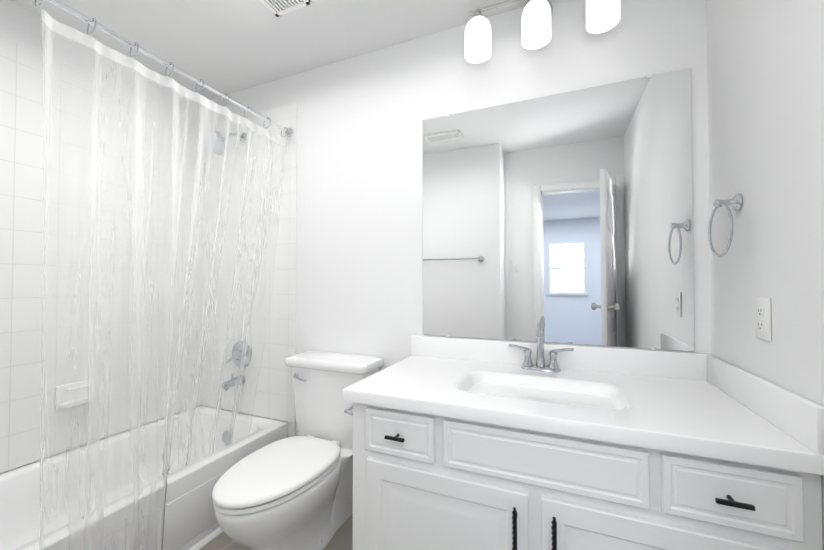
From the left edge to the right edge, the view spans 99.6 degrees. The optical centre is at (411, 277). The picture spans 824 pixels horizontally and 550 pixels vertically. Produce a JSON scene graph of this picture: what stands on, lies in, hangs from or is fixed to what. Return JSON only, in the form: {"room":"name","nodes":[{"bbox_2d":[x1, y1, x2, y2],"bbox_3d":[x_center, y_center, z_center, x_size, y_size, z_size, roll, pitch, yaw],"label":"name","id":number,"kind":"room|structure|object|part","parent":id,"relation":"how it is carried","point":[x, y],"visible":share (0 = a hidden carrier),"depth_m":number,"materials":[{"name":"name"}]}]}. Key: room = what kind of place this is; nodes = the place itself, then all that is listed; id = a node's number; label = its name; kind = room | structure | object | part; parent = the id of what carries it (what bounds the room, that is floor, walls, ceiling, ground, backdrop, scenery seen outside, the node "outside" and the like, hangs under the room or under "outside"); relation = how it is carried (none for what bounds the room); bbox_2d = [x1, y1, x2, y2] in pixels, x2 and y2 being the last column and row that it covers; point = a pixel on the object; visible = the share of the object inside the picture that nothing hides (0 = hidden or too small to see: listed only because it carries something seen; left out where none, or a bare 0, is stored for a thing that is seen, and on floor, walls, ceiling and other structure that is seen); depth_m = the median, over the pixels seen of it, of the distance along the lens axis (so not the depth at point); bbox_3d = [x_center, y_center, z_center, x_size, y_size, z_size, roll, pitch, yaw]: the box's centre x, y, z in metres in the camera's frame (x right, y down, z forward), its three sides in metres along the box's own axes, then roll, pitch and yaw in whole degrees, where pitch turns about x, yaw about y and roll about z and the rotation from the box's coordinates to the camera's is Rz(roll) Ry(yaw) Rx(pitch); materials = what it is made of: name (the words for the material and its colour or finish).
{"room":"bathroom","nodes":[
{"label":"bathroom","id":0,"kind":"room"},
{"bbox_2d":[0,0,204,473],"bbox_3d":[-1.856,-0.020,1.529,0.100,2.440,1.920,0,-1,23],"label":"wall","id":1,"kind":"structure","parent":0,"point":[19,24],"depth_m":1.77,"materials":[{"name":"white paint"}]},
{"bbox_2d":[0,35,203,472],"bbox_3d":[-1.734,-0.102,1.679,0.008,1.912,1.534,0,-1,23],"label":"wall tile","id":2,"kind":"structure","parent":1,"relation":"attached to","point":[22,117],"depth_m":1.76,"materials":[{"name":"white tile"}]},
{"bbox_2d":[55,379,97,409],"bbox_3d":[-1.655,0.584,1.738,0.082,0.110,0.160,0,-1,23],"label":"soap dish","id":3,"kind":"object","parent":2,"relation":"attached to","point":[70,402],"depth_m":1.72,"materials":[{"name":"white ceramic"}]},
{"bbox_2d":[10,0,530,99],"bbox_3d":[-0.642,-1.336,-1.104,4.400,0.100,6.070,0,-1,23],"label":"ceiling","id":4,"kind":"structure","parent":0,"point":[227,46],"depth_m":1.74,"materials":[{"name":"white paint"}]},
{"bbox_2d":[259,0,310,16],"bbox_3d":[-0.582,-1.232,1.506,0.200,0.015,0.200,0,-1,23],"label":"fan","id":5,"kind":"object","parent":4,"relation":"attached to","point":[277,8],"visible":0.98,"depth_m":1.57,"materials":[{"name":"white plastic"}]},
{"bbox_2d":[199,513,352,549],"bbox_3d":[-0.509,1.241,0.993,2.980,0.100,2.020,0,-1,23],"label":"floor","id":6,"kind":"structure","parent":0,"point":[342,538],"depth_m":1.58,"materials":[{"name":"tile"}]},
{"bbox_2d":[0,406,287,549],"bbox_3d":[-1.385,1.027,1.513,0.762,0.345,1.546,0,-1,23],"label":"bathtub","id":7,"kind":"object","parent":6,"relation":"on","point":[190,520],"visible":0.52,"depth_m":1.58,"materials":[{"name":"white ceramic"}]},
{"bbox_2d":[188,527,222,549],"bbox_3d":[-1.025,1.188,1.358,0.018,0.019,1.530,0,-1,23],"label":"baseboard","id":8,"kind":"structure","parent":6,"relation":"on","point":[207,539],"depth_m":1.58,"materials":[{"name":"white paint"}]},
{"bbox_2d":[212,351,383,549],"bbox_3d":[-0.534,0.806,1.574,0.546,0.789,0.780,0,-1,23],"label":"toilet","id":9,"kind":"object","parent":6,"relation":"on","point":[293,493],"visible":0.96,"depth_m":1.50,"materials":[{"name":"white ceramic"}]},
{"bbox_3d":[-0.551,0.805,1.469,0.380,0.055,0.574,0,-1,23],"label":"seat","id":10,"kind":"part","parent":9,"relation":"part of","materials":[{"name":"white plastic"}]},
{"bbox_3d":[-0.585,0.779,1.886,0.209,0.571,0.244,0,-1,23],"label":"lever","id":11,"kind":"part","parent":9,"relation":"part of","materials":[{"name":"silver metal"}]},
{"bbox_3d":[-0.406,0.626,1.815,0.495,0.420,0.230,0,-1,23],"label":"tank","id":12,"kind":"part","parent":9,"relation":"part of","materials":[{"name":"white ceramic"}]},
{"bbox_2d":[343,321,823,549],"bbox_3d":[0.413,0.685,1.247,1.266,1.020,0.649,0,-1,23],"label":"bathroom vanity","id":13,"kind":"object","parent":6,"relation":"on","point":[470,444],"visible":0.98,"depth_m":1.00,"materials":[{"name":"white paint"}]},
{"bbox_2d":[202,0,710,435],"bbox_3d":[-0.136,-0.014,1.900,2.980,2.440,0.100,0,-1,23],"label":"wall","id":14,"kind":"structure","parent":0,"point":[359,276],"depth_m":1.82,"materials":[{"name":"white paint"}]},
{"bbox_2d":[202,103,296,422],"bbox_3d":[-1.065,-0.092,2.234,0.810,1.912,0.008,0,-1,23],"label":"wall tile","id":15,"kind":"structure","parent":14,"relation":"attached to","point":[273,398],"depth_m":2.19,"materials":[{"name":"white tile"}]},
{"bbox_2d":[34,0,292,549],"bbox_3d":[-1.114,0.118,1.415,0.325,2.066,1.532,0,-1,23],"label":"shower curtain","id":16,"kind":"object","parent":15,"relation":"attached to","point":[49,21],"visible":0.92,"depth_m":1.35,"materials":[{"name":"clear plastic"}]},
{"bbox_3d":[-1.037,-0.887,1.399,0.056,0.056,1.532,0,-1,23],"label":"rod","id":17,"kind":"part","parent":16,"relation":"part of","materials":[{"name":"white metal"}]},
{"bbox_2d":[204,129,246,154],"bbox_3d":[-1.138,-0.840,2.139,0.148,0.199,0.248,0,-1,23],"label":"shower head","id":18,"kind":"object","parent":15,"relation":"attached to","point":[219,146],"depth_m":2.07},
{"bbox_2d":[221,374,244,389],"bbox_3d":[-1.116,0.642,2.165,0.064,0.089,0.138,0,-1,23],"label":"tub spout","id":19,"kind":"object","parent":15,"relation":"attached to","point":[230,381],"depth_m":2.15,"materials":[{"name":"silver metal"}]},
{"bbox_2d":[224,341,251,367],"bbox_3d":[-1.109,0.492,2.206,0.188,0.170,0.059,0,-1,23],"label":"shower valve","id":20,"kind":"object","parent":15,"relation":"attached to","point":[235,357],"depth_m":2.20,"materials":[{"name":"silver metal"}]},
{"bbox_2d":[288,422,295,436],"bbox_3d":[-0.714,1.035,2.067,0.048,0.348,0.008,0,-1,23],"label":"wall tile strip","id":21,"kind":"object","parent":14,"relation":"attached to","point":[291,429],"visible":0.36,"depth_m":2.06,"materials":[{"name":"white tile"}]},
{"bbox_2d":[465,0,519,62],"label":"sconce","id":22,"kind":"object","parent":14,"relation":"attached to","point":[478,34],"depth_m":1.51,"materials":[{"name":"white glass"}]},
{"bbox_2d":[521,0,551,49],"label":"sconce","id":23,"kind":"object","parent":14,"relation":"attached to","point":[536,15],"depth_m":1.41,"materials":[{"name":"white glass"}]},
{"bbox_2d":[423,68,694,350],"bbox_3d":[0.565,-0.263,1.549,1.108,1.103,0.008,0,-1,23],"label":"mirror","id":24,"kind":"object","parent":14,"relation":"attached to","point":[566,217],"visible":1,"depth_m":1.50,"materials":[{"name":"clear glass"}]},
{"bbox_2d":[586,0,620,33],"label":"sconce","id":25,"kind":"object","parent":14,"relation":"attached to","point":[602,16],"depth_m":1.33,"materials":[{"name":"white glass"}]},
{"bbox_2d":[706,0,823,549],"bbox_3d":[0.798,-0.039,0.410,0.100,2.440,1.920,0,-1,23],"label":"wall","id":26,"kind":"structure","parent":0,"point":[765,82],"depth_m":0.94,"materials":[{"name":"white paint"}]},
{"bbox_2d":[708,193,742,256],"bbox_3d":[1.002,-0.165,1.108,0.063,0.200,0.173,0,-1,23],"label":"towel ring","id":27,"kind":"object","parent":26,"relation":"attached to","point":[736,202],"visible":1,"depth_m":1.09,"materials":[{"name":"silver metal"}]},
{"bbox_2d":[755,297,770,340],"bbox_3d":[0.974,0.114,0.968,0.009,0.116,0.072,0,-1,23],"label":"electrical outlet plate","id":28,"kind":"object","parent":26,"relation":"attached to","point":[763,318],"visible":1,"depth_m":0.96,"materials":[{"name":"white plastic"}]}
]}

